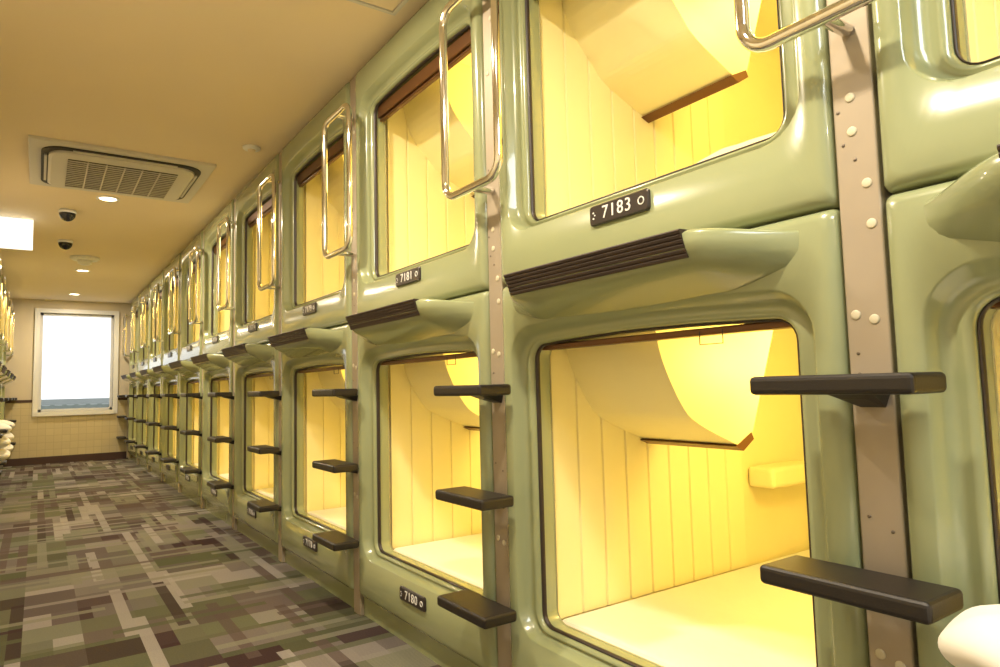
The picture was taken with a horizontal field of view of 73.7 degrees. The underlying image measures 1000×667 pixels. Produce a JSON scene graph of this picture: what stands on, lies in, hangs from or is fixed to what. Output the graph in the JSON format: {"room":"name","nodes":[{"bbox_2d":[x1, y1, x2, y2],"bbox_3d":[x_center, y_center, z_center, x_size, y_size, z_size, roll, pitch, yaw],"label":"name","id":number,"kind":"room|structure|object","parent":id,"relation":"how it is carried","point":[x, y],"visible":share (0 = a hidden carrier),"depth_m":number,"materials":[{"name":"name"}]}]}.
{"room":"capsule hotel corridor","nodes":[
{"label":"capsule hotel corridor","id":0,"kind":"room"},
{"bbox_2d":[2,298,130,466],"bbox_3d":[-6.288,0.706,9.970,7.000,2.370,0.150,2,-5,-35],"label":"wall","id":1,"kind":"structure","parent":0,"point":[21,364],"depth_m":9.61,"materials":[{"name":"paint"}]},
{"bbox_2d":[3,451,125,466],"bbox_3d":[-6.314,1.827,9.736,1.506,0.100,0.024,2,-5,-35],"label":"baseboard","id":2,"kind":"structure","parent":1,"relation":"attached to","point":[110,455],"depth_m":9.71,"materials":[{"name":"brown wood"}]},
{"bbox_2d":[5,400,126,458],"bbox_3d":[-6.329,1.389,9.776,1.506,0.780,0.011,2,-5,-35],"label":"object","id":3,"kind":"structure","parent":1,"relation":"attached to","point":[81,434],"depth_m":9.74,"materials":[{"name":"beige tile"}]},
{"bbox_2d":[5,397,126,402],"bbox_3d":[-6.337,0.980,9.805,1.506,0.040,0.020,2,-5,-35],"label":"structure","id":4,"kind":"structure","parent":1,"relation":"attached to","point":[119,398],"depth_m":9.49,"materials":[{"name":"brown wood"}]},
{"bbox_2d":[32,308,118,416],"bbox_3d":[-6.298,0.428,9.934,1.060,1.560,0.180,2,-5,-35],"label":"window","id":5,"kind":"structure","parent":1,"relation":"in","point":[39,312],"depth_m":9.87,"materials":[{"name":"beige wood"}]},
{"bbox_2d":[0,0,427,303],"bbox_3d":[-2.241,-1.090,4.178,7.000,0.100,14.420,2,-5,-35],"label":"ceiling","id":6,"kind":"structure","parent":0,"point":[196,80],"depth_m":3.20,"materials":[{"name":"paint"}]},
{"bbox_2d":[0,216,32,249],"bbox_3d":[-3.846,-0.792,5.228,0.305,0.250,0.050,2,-5,-35],"label":"sign","id":7,"kind":"object","parent":6,"relation":"hanging from","point":[15,232],"visible":1,"depth_m":5.23,"materials":[{"name":"white"}]},
{"bbox_2d":[58,239,72,249],"bbox_3d":[-3.955,-0.805,6.069,0.120,0.086,0.120,2,-5,-35],"label":"dome camera","id":8,"kind":"object","parent":6,"relation":"attached to","point":[65,244],"visible":1,"depth_m":6.03,"materials":[{"name":"white paint"}]},
{"bbox_2d":[58,208,76,221],"bbox_3d":[-3.302,-0.898,5.090,0.120,0.086,0.120,2,-5,-35],"label":"dome camera","id":9,"kind":"object","parent":6,"relation":"attached to","point":[65,214],"visible":1,"depth_m":5.05,"materials":[{"name":"white paint"}]},
{"bbox_2d":[70,255,99,265],"bbox_3d":[-4.250,-0.741,6.829,0.260,0.080,0.260,2,-5,-35],"label":"ceiling speaker","id":10,"kind":"object","parent":6,"relation":"attached to","point":[85,260],"visible":1,"depth_m":6.77,"materials":[{"name":"white paint"}]},
{"bbox_2d":[96,195,119,201],"bbox_3d":[-2.829,-0.971,4.814,0.150,0.008,0.150,2,-5,-35],"label":"recessed light","id":11,"kind":"object","parent":6,"relation":"in","point":[102,197],"visible":1,"depth_m":4.80,"materials":[{"name":"white paint"}]},
{"bbox_2d":[28,135,215,202],"bbox_3d":[-2.429,-1.000,4.270,0.960,0.056,0.960,2,-5,-35],"label":"air conditioner","id":12,"kind":"object","parent":6,"relation":"attached to","point":[53,162],"visible":1,"depth_m":4.11,"materials":[{"name":"plastic"}]},
{"bbox_2d":[65,159,177,198],"bbox_3d":[-2.430,-0.978,4.270,0.580,0.012,0.583,2,-5,-35],"label":"grille","id":13,"kind":"object","parent":12,"relation":"attached to","point":[82,174],"depth_m":4.23,"materials":[{"name":"grey"}]},
{"bbox_2d":[242,144,260,152],"bbox_3d":[-1.444,-1.069,3.879,0.100,0.028,0.100,2,-5,-35],"label":"smoke detector","id":14,"kind":"object","parent":6,"relation":"attached to","point":[251,148],"visible":1,"depth_m":3.86,"materials":[{"name":"white paint"}]},
{"bbox_2d":[347,0,408,15],"bbox_3d":[-0.472,-1.240,2.147,0.560,0.008,0.560,2,-5,-35],"label":"access hatch","id":15,"kind":"object","parent":6,"relation":"attached to","point":[386,6],"visible":1,"depth_m":2.46,"materials":[{"name":"plastic"}]},
{"bbox_2d":[0,458,440,666],"bbox_3d":[-2.180,1.371,3.984,7.000,0.100,14.420,2,-5,-35],"label":"floor","id":16,"kind":"structure","parent":0,"point":[104,563],"depth_m":3.23,"materials":[{"name":"carpet"}]},
{"bbox_2d":[161,303,163,480],"bbox_3d":[-3.738,0.449,7.451,0.050,2.360,0.070,2,-5,-35],"label":"metal post","id":17,"kind":"object","parent":16,"relation":"on","point":[162,475],"visible":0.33,"depth_m":7.33,"materials":[{"name":"metal"}]},
{"bbox_2d":[145,450,160,454],"bbox_3d":[-3.798,1.317,7.327,0.152,0.056,0.260,2,-5,-35],"label":"step","id":18,"kind":"structure","parent":17,"relation":"attached to","point":[149,452],"depth_m":7.24,"materials":[{"name":"black plastic"}]},
{"bbox_2d":[152,283,163,341],"bbox_3d":[-3.815,-0.229,7.463,0.089,0.648,0.326,2,-5,-35],"label":"grab bar","id":19,"kind":"object","parent":17,"relation":"attached to","point":[157,285],"visible":0.98,"depth_m":7.43,"materials":[{"name":"silver metal"}]},
{"bbox_2d":[178,252,181,492],"bbox_3d":[-3.114,0.363,6.550,0.050,2.360,0.070,2,-5,-35],"label":"metal post","id":20,"kind":"object","parent":16,"relation":"on","point":[179,485],"visible":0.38,"depth_m":6.50,"materials":[{"name":"metal"}]},
{"bbox_2d":[160,457,178,462],"bbox_3d":[-3.174,1.230,6.425,0.152,0.056,0.260,2,-5,-35],"label":"step","id":21,"kind":"structure","parent":20,"relation":"attached to","point":[167,459],"depth_m":6.33,"materials":[{"name":"black plastic"}]},
{"bbox_2d":[160,425,178,430],"bbox_3d":[-3.182,0.921,6.449,0.152,0.056,0.260,2,-5,-35],"label":"step","id":22,"kind":"structure","parent":20,"relation":"attached to","point":[169,427],"depth_m":6.35,"materials":[{"name":"black plastic"}]},
{"bbox_2d":[161,394,178,398],"bbox_3d":[-3.189,0.612,6.474,0.152,0.056,0.260,2,-5,-35],"label":"step","id":23,"kind":"structure","parent":20,"relation":"attached to","point":[162,395],"depth_m":6.37,"materials":[{"name":"black plastic"}]},
{"bbox_2d":[168,267,180,334],"bbox_3d":[-3.191,-0.316,6.562,0.089,0.648,0.326,2,-5,-35],"label":"grab bar","id":24,"kind":"object","parent":20,"relation":"attached to","point":[174,269],"visible":0.98,"depth_m":6.53,"materials":[{"name":"silver metal"}]},
{"bbox_2d":[201,230,204,508],"bbox_3d":[-2.490,0.276,5.648,0.050,2.360,0.070,2,-5,-35],"label":"metal post","id":25,"kind":"object","parent":16,"relation":"on","point":[202,499],"visible":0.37,"depth_m":5.62,"materials":[{"name":"metal"}]},
{"bbox_2d":[180,467,201,473],"bbox_3d":[-2.550,1.144,5.524,0.152,0.056,0.260,2,-5,-35],"label":"step","id":26,"kind":"structure","parent":25,"relation":"attached to","point":[186,470],"depth_m":5.43,"materials":[{"name":"black plastic"}]},
{"bbox_2d":[180,430,201,436],"bbox_3d":[-2.557,0.835,5.548,0.152,0.056,0.260,2,-5,-35],"label":"step","id":27,"kind":"structure","parent":25,"relation":"attached to","point":[184,432],"depth_m":5.45,"materials":[{"name":"black plastic"}]},
{"bbox_2d":[180,393,201,398],"bbox_3d":[-2.565,0.526,5.572,0.152,0.056,0.260,2,-5,-35],"label":"step","id":28,"kind":"structure","parent":25,"relation":"attached to","point":[194,395],"depth_m":5.47,"materials":[{"name":"black plastic"}]},
{"bbox_2d":[188,246,203,324],"bbox_3d":[-2.566,-0.402,5.660,0.089,0.648,0.326,2,-5,-35],"label":"grab bar","id":29,"kind":"object","parent":25,"relation":"attached to","point":[195,321],"visible":1,"depth_m":5.62,"materials":[{"name":"silver metal"}]},
{"bbox_2d":[232,197,236,529],"bbox_3d":[-1.866,0.190,4.747,0.050,2.360,0.070,2,-5,-35],"label":"metal post","id":30,"kind":"object","parent":16,"relation":"on","point":[234,520],"visible":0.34,"depth_m":4.72,"materials":[{"name":"metal"}]},
{"bbox_2d":[207,480,233,489],"bbox_3d":[-1.925,1.057,4.622,0.152,0.056,0.260,2,-5,-35],"label":"step","id":31,"kind":"structure","parent":30,"relation":"attached to","point":[217,484],"depth_m":4.54,"materials":[{"name":"black plastic"}]},
{"bbox_2d":[207,436,233,443],"bbox_3d":[-1.933,0.748,4.646,0.152,0.056,0.260,2,-5,-35],"label":"step","id":32,"kind":"structure","parent":30,"relation":"attached to","point":[216,439],"depth_m":4.56,"materials":[{"name":"black plastic"}]},
{"bbox_2d":[208,392,233,399],"bbox_3d":[-1.941,0.439,4.671,0.152,0.056,0.260,2,-5,-35],"label":"step","id":33,"kind":"structure","parent":30,"relation":"attached to","point":[228,395],"depth_m":4.57,"materials":[{"name":"black plastic"}]},
{"bbox_2d":[216,217,234,310],"bbox_3d":[-1.942,-0.489,4.759,0.089,0.648,0.326,2,-5,-35],"label":"grab bar","id":34,"kind":"object","parent":30,"relation":"attached to","point":[226,220],"visible":0.99,"depth_m":4.71,"materials":[{"name":"silver metal"}]},
{"bbox_2d":[278,150,284,562],"bbox_3d":[-1.242,0.103,3.845,0.052,2.360,0.070,2,-5,-35],"label":"metal post","id":35,"kind":"object","parent":16,"relation":"on","point":[281,550],"visible":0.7,"depth_m":3.82,"materials":[{"name":"metal"}]},
{"bbox_2d":[247,499,280,512],"bbox_3d":[-1.301,0.971,3.720,0.152,0.056,0.260,2,-5,-35],"label":"step","id":36,"kind":"structure","parent":35,"relation":"attached to","point":[264,505],"depth_m":3.65,"materials":[{"name":"black plastic"}]},
{"bbox_2d":[247,445,280,454],"bbox_3d":[-1.309,0.662,3.745,0.152,0.056,0.260,2,-5,-35],"label":"step","id":37,"kind":"structure","parent":35,"relation":"attached to","point":[259,449],"depth_m":3.65,"materials":[{"name":"black plastic"}]},
{"bbox_2d":[248,391,280,399],"bbox_3d":[-1.317,0.353,3.769,0.152,0.056,0.260,2,-5,-35],"label":"step","id":38,"kind":"structure","parent":35,"relation":"attached to","point":[269,394],"depth_m":3.67,"materials":[{"name":"black plastic"}]},
{"bbox_2d":[257,173,279,290],"bbox_3d":[-1.318,-0.576,3.857,0.089,0.648,0.326,2,-5,-35],"label":"grab bar","id":39,"kind":"object","parent":35,"relation":"attached to","point":[271,178],"visible":1,"depth_m":3.84,"materials":[{"name":"silver metal"}]},
{"bbox_2d":[130,454,477,666],"bbox_3d":[-2.162,1.373,5.194,0.090,0.085,12.256,2,-5,-35],"label":"baseboard","id":40,"kind":"structure","parent":16,"relation":"on","point":[440,654],"depth_m":2.96,"materials":[{"name":"green plastic"}]},
{"bbox_2d":[121,375,146,457],"bbox_3d":[-4.538,1.199,10.181,2.148,1.163,1.024,2,-5,-35],"label":"capsule","id":41,"kind":"object","parent":40,"relation":"on","point":[133,384],"visible":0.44,"depth_m":9.99,"materials":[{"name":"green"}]},
{"bbox_2d":[129,295,147,372],"bbox_3d":[-4.517,0.065,10.304,2.028,1.112,1.024,2,-5,-35],"label":"capsule","id":42,"kind":"object","parent":41,"relation":"on","point":[133,364],"visible":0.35,"depth_m":10.05,"materials":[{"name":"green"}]},
{"bbox_2d":[129,372,158,463],"bbox_3d":[-3.914,1.113,9.279,2.148,1.163,1.024,2,-5,-35],"label":"capsule","id":43,"kind":"object","parent":40,"relation":"on","point":[143,382],"visible":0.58,"depth_m":9.09,"materials":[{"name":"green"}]},
{"bbox_2d":[138,283,159,371],"bbox_3d":[-3.893,-0.021,9.403,2.028,1.112,1.024,2,-5,-35],"label":"capsule","id":44,"kind":"object","parent":43,"relation":"on","point":[143,358],"visible":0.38,"depth_m":9.14,"materials":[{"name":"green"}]},
{"bbox_2d":[139,369,161,471],"bbox_3d":[-3.290,1.026,8.378,2.148,1.163,1.024,2,-5,-35],"label":"capsule","id":45,"kind":"object","parent":40,"relation":"on","point":[155,380],"visible":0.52,"depth_m":8.19,"materials":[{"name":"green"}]},
{"bbox_2d":[149,270,163,368],"bbox_3d":[-3.268,-0.108,8.501,2.028,1.112,1.024,2,-5,-35],"label":"capsule","id":46,"kind":"object","parent":45,"relation":"on","point":[155,348],"visible":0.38,"depth_m":8.27,"materials":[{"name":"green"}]},
{"bbox_2d":[152,365,178,482],"bbox_3d":[-2.665,0.940,7.476,2.148,1.163,1.024,2,-5,-35],"label":"capsule","id":47,"kind":"object","parent":40,"relation":"on","point":[170,378],"visible":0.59,"depth_m":7.29,"materials":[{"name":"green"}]},
{"bbox_2d":[163,253,180,365],"bbox_3d":[-2.644,-0.195,7.600,2.028,1.112,1.024,2,-5,-35],"label":"capsule","id":48,"kind":"object","parent":47,"relation":"on","point":[171,343],"visible":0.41,"depth_m":7.37,"materials":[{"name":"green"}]},
{"bbox_2d":[168,360,201,496],"bbox_3d":[-2.041,0.853,6.574,2.148,1.163,1.024,2,-5,-35],"label":"capsule","id":49,"kind":"object","parent":40,"relation":"on","point":[190,408],"visible":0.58,"depth_m":6.39,"materials":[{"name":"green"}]},
{"bbox_2d":[180,230,202,360],"bbox_3d":[-2.021,-0.281,6.697,2.030,1.112,1.024,2,-5,-35],"label":"capsule","id":50,"kind":"object","parent":49,"relation":"on","point":[190,335],"visible":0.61,"depth_m":6.47,"materials":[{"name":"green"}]},
{"bbox_2d":[190,353,232,515],"bbox_3d":[-1.417,0.766,5.673,2.148,1.163,1.024,2,-5,-35],"label":"capsule","id":51,"kind":"object","parent":40,"relation":"on","point":[217,412],"visible":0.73,"depth_m":5.49,"materials":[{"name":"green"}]},
{"bbox_2d":[203,199,233,353],"bbox_3d":[-1.397,-0.368,5.796,2.030,1.112,1.024,2,-5,-35],"label":"capsule","id":52,"kind":"object","parent":51,"relation":"on","point":[217,325],"visible":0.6,"depth_m":5.58,"materials":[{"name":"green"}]},
{"bbox_2d":[221,343,278,543],"bbox_3d":[-0.793,0.680,4.771,2.148,1.163,1.024,2,-5,-35],"label":"capsule","id":53,"kind":"object","parent":40,"relation":"on","point":[256,366],"visible":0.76,"depth_m":4.59,"materials":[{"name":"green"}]},
{"bbox_2d":[235,154,278,345],"bbox_3d":[-0.772,-0.454,4.894,2.030,1.112,1.024,2,-5,-35],"label":"capsule","id":54,"kind":"object","parent":53,"relation":"on","point":[256,311],"visible":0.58,"depth_m":4.68,"materials":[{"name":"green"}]},
{"bbox_2d":[255,487,273,498],"bbox_3d":[-0.719,1.101,4.782,1.815,0.072,0.850,2,-5,-35],"label":"mattress","id":55,"kind":"object","parent":53,"relation":"in","point":[269,492],"visible":0.06,"depth_m":4.49,"materials":[{"name":"white fabric"}]},
{"bbox_2d":[267,324,353,588],"bbox_3d":[-0.168,0.593,3.870,2.148,1.163,1.024,2,-5,-35],"label":"capsule","id":56,"kind":"object","parent":40,"relation":"on","point":[312,428],"visible":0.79,"depth_m":3.69,"materials":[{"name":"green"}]},
{"bbox_2d":[281,82,351,332],"bbox_3d":[-0.148,-0.541,3.993,2.030,1.112,1.024,2,-5,-35],"label":"capsule","id":57,"kind":"object","parent":56,"relation":"on","point":[316,290],"visible":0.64,"depth_m":3.78,"materials":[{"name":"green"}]},
{"bbox_2d":[308,507,345,529],"bbox_3d":[-0.095,1.014,3.880,1.815,0.072,0.850,2,-5,-35],"label":"mattress","id":58,"kind":"object","parent":56,"relation":"in","point":[335,516],"visible":0.07,"depth_m":3.57,"materials":[{"name":"white fabric"}]},
{"bbox_2d":[345,291,497,666],"bbox_3d":[0.456,0.507,2.968,2.148,1.163,1.024,2,-5,-35],"label":"capsule","id":59,"kind":"object","parent":40,"relation":"on","point":[414,443],"visible":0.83,"depth_m":2.75,"materials":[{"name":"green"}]},
{"bbox_2d":[355,0,488,312],"bbox_3d":[0.476,-0.627,3.091,2.030,1.112,1.024,2,-5,-35],"label":"capsule","id":60,"kind":"object","parent":59,"relation":"on","point":[414,241],"visible":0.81,"depth_m":2.85,"materials":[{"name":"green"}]},
{"bbox_2d":[394,533,482,588],"bbox_3d":[0.529,0.928,2.979,1.815,0.072,0.850,2,-5,-35],"label":"mattress","id":61,"kind":"object","parent":59,"relation":"in","point":[459,557],"visible":0.06,"depth_m":2.66,"materials":[{"name":"white fabric"}]},
{"bbox_2d":[502,209,869,666],"bbox_3d":[1.080,0.420,2.067,2.148,1.163,1.024,2,-5,-35],"label":"capsule","id":62,"kind":"object","parent":40,"relation":"on","point":[642,457],"visible":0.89,"depth_m":1.88,"materials":[{"name":"green"}]},
{"bbox_2d":[499,0,839,284],"bbox_3d":[1.100,-0.714,2.190,2.030,1.112,1.024,2,-5,-35],"label":"capsule","id":63,"kind":"object","parent":62,"relation":"on","point":[611,108],"visible":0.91,"depth_m":2.00,"materials":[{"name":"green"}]},
{"bbox_3d":[1.125,-0.295,2.167,1.815,0.072,0.850,2,-5,-35],"label":"mattress","id":64,"kind":"object","parent":63,"relation":"in","visible":0},
{"bbox_2d":[697,132,775,162],"bbox_3d":[0.835,-0.447,1.805,0.434,0.183,0.566,3,-6,-43],"label":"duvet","id":65,"kind":"object","parent":64,"relation":"on","point":[733,147],"visible":0.03,"depth_m":1.77,"materials":[{"name":"white fabric"}]},
{"bbox_2d":[562,549,815,666],"bbox_3d":[1.154,0.841,2.077,1.815,0.072,0.850,2,-5,-35],"label":"mattress","id":66,"kind":"object","parent":62,"relation":"in","point":[734,618],"visible":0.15,"depth_m":1.84,"materials":[{"name":"white fabric"}]},
{"bbox_2d":[749,460,804,488],"bbox_3d":[1.073,0.530,2.520,0.300,0.075,0.108,2,-5,-35],"label":"wall shelf","id":67,"kind":"object","parent":62,"relation":"attached to","point":[771,474],"depth_m":2.45,"materials":[{"name":"beige plastic"}]},
{"bbox_2d":[886,144,999,666],"bbox_3d":[1.704,0.334,1.165,2.148,1.163,1.024,2,-5,-35],"label":"capsule","id":68,"kind":"object","parent":40,"relation":"on","point":[944,238],"visible":0.96,"depth_m":1.02,"materials":[{"name":"green plastic"}]},
{"bbox_2d":[871,0,999,193],"bbox_3d":[1.725,-0.801,1.288,2.030,1.112,1.024,2,-5,-35],"label":"capsule","id":69,"kind":"object","parent":68,"relation":"on","point":[937,62],"visible":0.94,"depth_m":1.06,"materials":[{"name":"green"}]},
{"bbox_3d":[0.837,0.549,0.667,0.428,0.172,0.568,1,-5,-28],"label":"pillow","id":70,"kind":"object","parent":68,"relation":"in","visible":0},
{"bbox_2d":[938,604,999,666],"bbox_3d":[0.825,0.391,0.690,0.424,0.159,0.549,1,-5,-23],"label":"pillow","id":71,"kind":"object","parent":70,"relation":"on","point":[972,638],"visible":1,"depth_m":0.80,"materials":[{"name":"white fabric"}]},
{"bbox_2d":[350,75,363,614],"bbox_3d":[-0.618,0.016,2.943,0.052,2.360,0.070,2,-5,-35],"label":"metal post","id":72,"kind":"object","parent":16,"relation":"on","point":[358,598],"visible":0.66,"depth_m":2.91,"materials":[{"name":"metal"}]},
{"bbox_2d":[312,459,357,473],"bbox_3d":[-0.685,0.575,2.843,0.152,0.056,0.260,2,-5,-35],"label":"step","id":73,"kind":"structure","parent":72,"relation":"attached to","point":[332,465],"depth_m":2.75,"materials":[{"name":"black plastic"}]},
{"bbox_2d":[312,388,357,400],"bbox_3d":[-0.692,0.266,2.867,0.152,0.056,0.260,2,-5,-35],"label":"step","id":74,"kind":"structure","parent":72,"relation":"attached to","point":[348,394],"depth_m":2.78,"materials":[{"name":"black plastic"}]},
{"bbox_2d":[312,530,358,550],"bbox_3d":[-0.677,0.884,2.819,0.152,0.056,0.260,2,-5,-35],"label":"step","id":75,"kind":"structure","parent":72,"relation":"attached to","point":[334,540],"depth_m":2.75,"materials":[{"name":"black plastic"}]},
{"bbox_2d":[322,103,354,258],"bbox_3d":[-0.694,-0.662,2.956,0.089,0.648,0.326,2,-5,-35],"label":"grab bar","id":76,"kind":"object","parent":72,"relation":"attached to","point":[343,251],"visible":1,"depth_m":2.90,"materials":[{"name":"silver metal"}]},
{"bbox_2d":[482,0,510,666],"bbox_3d":[0.006,-0.070,2.041,0.052,2.360,0.070,2,-5,-35],"label":"metal post","id":77,"kind":"object","parent":16,"relation":"on","point":[496,284],"visible":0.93,"depth_m":2.01,"materials":[{"name":"metal"}]},
{"bbox_2d":[439,0,502,199],"bbox_3d":[-0.069,-0.749,2.054,0.089,0.648,0.326,2,-5,-35],"label":"grab bar","id":78,"kind":"object","parent":77,"relation":"attached to","point":[478,186],"visible":1,"depth_m":2.02,"materials":[{"name":"silver metal"}]},
{"bbox_2d":[434,384,510,402],"bbox_3d":[-0.068,0.179,1.966,0.152,0.056,0.260,2,-5,-35],"label":"step","id":79,"kind":"structure","parent":77,"relation":"attached to","point":[494,393],"depth_m":1.88,"materials":[{"name":"black plastic"}]},
{"bbox_2d":[435,486,513,510],"bbox_3d":[-0.060,0.488,1.942,0.152,0.056,0.260,2,-5,-35],"label":"step","id":80,"kind":"structure","parent":77,"relation":"attached to","point":[474,498],"depth_m":1.87,"materials":[{"name":"black plastic"}]},
{"bbox_2d":[437,589,516,628],"bbox_3d":[-0.053,0.797,1.917,0.152,0.056,0.260,2,-5,-35],"label":"step","id":81,"kind":"structure","parent":77,"relation":"attached to","point":[485,613],"depth_m":1.86,"materials":[{"name":"black plastic"}]},
{"bbox_2d":[826,0,918,666],"bbox_3d":[0.630,-0.157,1.140,0.052,2.360,0.070,2,-5,-35],"label":"metal post","id":82,"kind":"object","parent":16,"relation":"on","point":[863,195],"visible":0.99,"depth_m":1.11,"materials":[{"name":"metal"}]},
{"bbox_2d":[734,0,876,52],"bbox_3d":[0.555,-0.835,1.153,0.089,0.648,0.326,2,-5,-35],"label":"grab bar","id":83,"kind":"object","parent":82,"relation":"attached to","point":[829,17],"visible":1,"depth_m":1.14,"materials":[{"name":"silver metal"}]},
{"bbox_2d":[750,372,946,406],"bbox_3d":[0.556,0.093,1.064,0.152,0.056,0.260,2,-5,-35],"label":"step","id":84,"kind":"structure","parent":82,"relation":"attached to","point":[866,389],"depth_m":1.00,"materials":[{"name":"black plastic"}]},
{"bbox_2d":[760,555,963,624],"bbox_3d":[0.564,0.402,1.040,0.152,0.056,0.260,2,-5,-35],"label":"step","id":85,"kind":"structure","parent":82,"relation":"attached to","point":[927,603],"depth_m":0.98,"materials":[{"name":"black plastic"}]},
{"bbox_3d":[-4.363,0.536,8.353,0.050,2.360,0.070,2,-5,-35],"label":"metal post","id":86,"kind":"object","parent":16,"relation":"on","visible":0},
{"bbox_2d":[140,295,149,347],"bbox_3d":[-4.439,-0.143,8.365,0.089,0.648,0.326,2,-5,-35],"label":"grab bar","id":87,"kind":"object","parent":86,"relation":"attached to","point":[142,328],"visible":1,"depth_m":8.34,"materials":[{"name":"silver metal"}]},
{"bbox_3d":[-4.987,0.622,9.254,0.050,2.360,0.070,2,-5,-35],"label":"metal post","id":88,"kind":"object","parent":16,"relation":"on","visible":0},
{"bbox_2d":[130,305,138,352],"bbox_3d":[-5.063,-0.056,9.267,0.089,0.648,0.326,2,-5,-35],"label":"grab bar","id":89,"kind":"object","parent":88,"relation":"attached to","point":[133,312],"visible":1,"depth_m":9.24,"materials":[{"name":"silver metal"}]},
{"bbox_3d":[-5.611,0.709,10.156,0.050,2.360,0.070,2,-5,-35],"label":"metal post","id":90,"kind":"object","parent":16,"relation":"on","visible":0},
{"bbox_2d":[122,314,129,356],"bbox_3d":[-5.688,0.030,10.168,0.089,0.648,0.326,2,-5,-35],"label":"grab bar","id":91,"kind":"object","parent":90,"relation":"attached to","point":[124,315],"visible":1,"depth_m":10.13,"materials":[{"name":"silver metal"}]},
{"bbox_3d":[-5.039,0.411,6.555,0.050,2.360,0.070,2,-5,-35],"label":"metal post","id":92,"kind":"object","parent":16,"relation":"on","visible":0},
{"bbox_2d":[0,274,5,339],"bbox_3d":[-4.996,-0.264,6.649,0.089,0.648,0.326,2,-5,-35],"label":"grab bar","id":93,"kind":"object","parent":92,"relation":"attached to","point":[3,278],"visible":1,"depth_m":6.55,"materials":[{"name":"silver metal"}]},
{"bbox_3d":[-5.398,1.593,6.959,0.090,0.085,5.656,2,-5,-35],"label":"structure","id":94,"kind":"structure","parent":16,"relation":"on","visible":0},
{"bbox_2d":[0,370,10,379],"bbox_3d":[-6.086,0.944,6.449,2.148,1.163,1.024,2,-5,-35],"label":"capsule","id":95,"kind":"object","parent":94,"relation":"on","point":[6,374],"visible":0.81,"depth_m":6.89,"materials":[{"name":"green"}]},
{"bbox_2d":[0,449,10,459],"bbox_3d":[-5.314,1.272,6.948,0.346,0.134,0.507,2,-5,-35],"label":"pillow","id":96,"kind":"object","parent":95,"relation":"in","point":[4,453],"visible":0.95,"depth_m":6.86,"materials":[{"name":"white fabric"}]},
{"bbox_2d":[0,436,10,448],"bbox_3d":[-5.317,1.137,6.958,0.346,0.134,0.507,2,-6,-37],"label":"pillow","id":97,"kind":"object","parent":96,"relation":"on","point":[4,441],"visible":0.94,"depth_m":6.86,"materials":[{"name":"white fabric"}]},
{"bbox_2d":[0,423,11,434],"bbox_3d":[-5.321,1.003,6.969,0.346,0.134,0.507,2,-6,-40],"label":"pillow","id":98,"kind":"object","parent":97,"relation":"on","point":[2,425],"visible":0.75,"depth_m":6.89,"materials":[{"name":"white fabric"}]},
{"bbox_2d":[0,373,13,415],"bbox_3d":[-6.710,1.031,7.351,2.148,1.163,1.024,2,-5,-35],"label":"capsule","id":99,"kind":"object","parent":94,"relation":"on","point":[11,375],"visible":0.73,"depth_m":7.99,"materials":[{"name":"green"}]},
{"bbox_2d":[0,284,2,365],"bbox_3d":[-6.788,-0.106,7.406,2.028,1.112,1.024,2,-5,-35],"label":"capsule","id":100,"kind":"object","parent":99,"relation":"on","point":[1,341],"visible":0.34,"depth_m":8.32,"materials":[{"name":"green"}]},
{"bbox_2d":[0,376,15,419],"bbox_3d":[-7.335,1.117,8.252,2.148,1.163,1.024,2,-5,-35],"label":"capsule","id":101,"kind":"object","parent":94,"relation":"on","point":[13,377],"visible":0.44,"depth_m":9.15,"materials":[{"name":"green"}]},
{"bbox_2d":[2,294,5,365],"bbox_3d":[-7.412,-0.020,8.308,2.028,1.112,1.024,2,-5,-35],"label":"capsule","id":102,"kind":"object","parent":101,"relation":"on","point":[4,347],"visible":0.16,"depth_m":9.22,"materials":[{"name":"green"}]},
{"bbox_3d":[-5.663,0.498,7.456,0.050,2.360,0.070,2,-5,-35],"label":"metal post","id":103,"kind":"object","parent":16,"relation":"on","visible":0},
{"bbox_2d":[0,288,9,346],"bbox_3d":[-5.620,-0.177,7.551,0.089,0.648,0.326,2,-5,-35],"label":"grab bar","id":104,"kind":"object","parent":103,"relation":"attached to","point":[5,344],"visible":1,"depth_m":7.45,"materials":[{"name":"silver metal"}]},
{"bbox_3d":[-6.287,0.584,8.358,0.050,2.360,0.070,2,-5,-35],"label":"metal post","id":105,"kind":"object","parent":16,"relation":"on","visible":0},
{"bbox_2d":[3,300,12,351],"bbox_3d":[-6.244,-0.091,8.452,0.089,0.648,0.326,2,-5,-35],"label":"grab bar","id":106,"kind":"object","parent":105,"relation":"attached to","point":[10,301],"visible":0.95,"depth_m":8.35,"materials":[{"name":"silver metal"}]},
{"bbox_3d":[-6.911,0.671,9.259,0.050,2.360,0.070,2,-5,-35],"label":"metal post","id":107,"kind":"object","parent":16,"relation":"on","visible":0},
{"bbox_2d":[6,310,14,356],"bbox_3d":[-6.869,-0.004,9.354,0.089,0.648,0.326,2,-5,-35],"label":"grab bar","id":108,"kind":"object","parent":107,"relation":"attached to","point":[13,311],"visible":0.92,"depth_m":9.25,"materials":[{"name":"silver metal"}]},
{"label":"outside","id":109,"kind":"structure","parent":0,"visible":0},
{"bbox_2d":[41,398,108,409],"bbox_3d":[-9.044,3.842,14.714,14.200,4.800,3.210,2,-5,-35],"label":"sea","id":110,"kind":"structure","parent":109,"point":[85,402],"depth_m":15.49,"materials":[{"name":"teal liquid"}]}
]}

